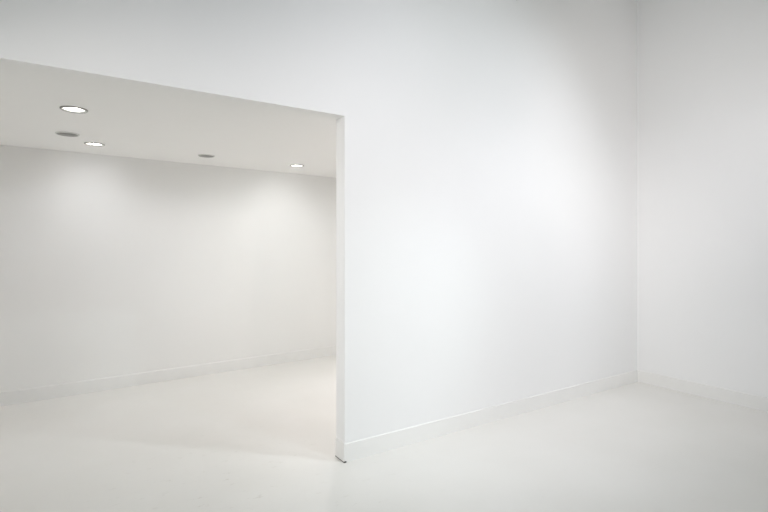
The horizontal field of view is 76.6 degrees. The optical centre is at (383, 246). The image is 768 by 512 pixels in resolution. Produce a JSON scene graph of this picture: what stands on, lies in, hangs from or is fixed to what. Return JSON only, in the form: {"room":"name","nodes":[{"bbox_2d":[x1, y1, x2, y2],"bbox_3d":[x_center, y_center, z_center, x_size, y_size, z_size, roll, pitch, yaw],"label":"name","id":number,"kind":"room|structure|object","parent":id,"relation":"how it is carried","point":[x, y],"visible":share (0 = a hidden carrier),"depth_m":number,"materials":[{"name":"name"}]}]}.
{"room":"museum","nodes":[
{"label":"museum","id":0,"kind":"room"},
{"bbox_2d":[0,145,335,391],"bbox_3d":[-2.443,-0.731,5.515,8.686,4.450,0.150,0,0,-37],"label":"wall","id":1,"kind":"structure","parent":0,"point":[110,266],"depth_m":5.33,"materials":[{"name":"white paint"}]},
{"bbox_2d":[0,345,335,405],"bbox_3d":[-1.510,1.429,6.108,6.462,0.131,0.012,0,0,-37],"label":"baseboard","id":2,"kind":"structure","parent":1,"relation":"attached to","point":[12,397],"depth_m":5.32,"materials":[{"name":"white paint"}]},
{"bbox_2d":[0,65,335,177],"bbox_3d":[-0.851,-1.061,4.957,6.613,0.200,3.033,0,0,-33],"label":"ceiling","id":3,"kind":"structure","parent":0,"point":[133,122],"depth_m":3.84,"materials":[{"name":"white paint"}]},
{"bbox_2d":[55,131,79,136],"bbox_3d":[-2.684,-0.989,4.121,0.176,0.076,0.176,0,0,-33],"label":"recessed light","id":4,"kind":"object","parent":3,"relation":"in","point":[62,133],"visible":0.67,"depth_m":4.15,"materials":[{"name":"grey metal"}]},
{"bbox_2d":[59,106,87,113],"bbox_3d":[-2.162,-0.989,3.390,0.170,0.076,0.170,0,0,-33],"label":"recessed light","id":5,"kind":"object","parent":3,"relation":"in","point":[72,109],"visible":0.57,"depth_m":3.42,"materials":[{"name":"white glass"}]},
{"bbox_2d":[84,142,104,146],"bbox_3d":[-2.700,-0.989,4.532,0.170,0.076,0.170,0,0,-33],"label":"recessed light","id":6,"kind":"object","parent":3,"relation":"in","point":[96,144],"visible":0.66,"depth_m":4.56,"materials":[{"name":"white glass"}]},
{"bbox_2d":[198,154,214,157],"bbox_3d":[-1.864,-0.989,5.104,0.170,0.076,0.170,0,0,-33],"label":"recessed light","id":7,"kind":"object","parent":3,"relation":"in","point":[199,155],"visible":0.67,"depth_m":5.14,"materials":[{"name":"grey metal"}]},
{"bbox_2d":[290,164,303,166],"bbox_3d":[-1.026,-0.989,5.731,0.170,0.076,0.170,0,0,-33],"label":"recessed light","id":8,"kind":"object","parent":3,"relation":"in","point":[292,165],"visible":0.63,"depth_m":5.77,"materials":[{"name":"white glass"}]},
{"bbox_2d":[0,0,636,442],"bbox_3d":[-0.780,-0.731,3.116,8.513,4.450,0.124,0,0,-33],"label":"wall","id":9,"kind":"structure","parent":0,"point":[486,150],"depth_m":3.85,"materials":[{"name":"white paint"}]},
{"bbox_2d":[335,438,343,461],"bbox_3d":[-0.310,1.427,3.424,0.008,0.127,0.124,0,0,-33],"label":"baseboard","id":10,"kind":"object","parent":9,"relation":"attached to","point":[339,445],"visible":1,"depth_m":3.42,"materials":[{"name":"white paint"}]},
{"bbox_2d":[344,370,637,461],"bbox_3d":[1.266,1.429,4.378,3.691,0.131,0.008,0,0,-33],"label":"baseboard","id":11,"kind":"structure","parent":9,"relation":"attached to","point":[354,450],"depth_m":4.04,"materials":[{"name":"white paint"}]},
{"bbox_2d":[0,355,767,511],"bbox_3d":[0.362,1.554,1.374,8.813,0.120,11.200,0,0,-33],"label":"floor","id":12,"kind":"structure","parent":0,"point":[256,439],"depth_m":3.48,"materials":[{"name":"white paint"}]},
{"bbox_2d":[637,0,767,397],"bbox_3d":[3.984,-0.806,3.749,0.150,4.600,11.200,0,0,-33],"label":"wall","id":13,"kind":"structure","parent":0,"point":[702,65],"depth_m":4.85,"materials":[{"name":"white paint"}]},
{"bbox_2d":[638,370,767,411],"bbox_3d":[4.859,1.429,2.272,0.008,0.131,7.471,0,0,-33],"label":"baseboard","id":14,"kind":"structure","parent":13,"relation":"attached to","point":[738,398],"depth_m":4.81,"materials":[{"name":"white paint"}]}
]}

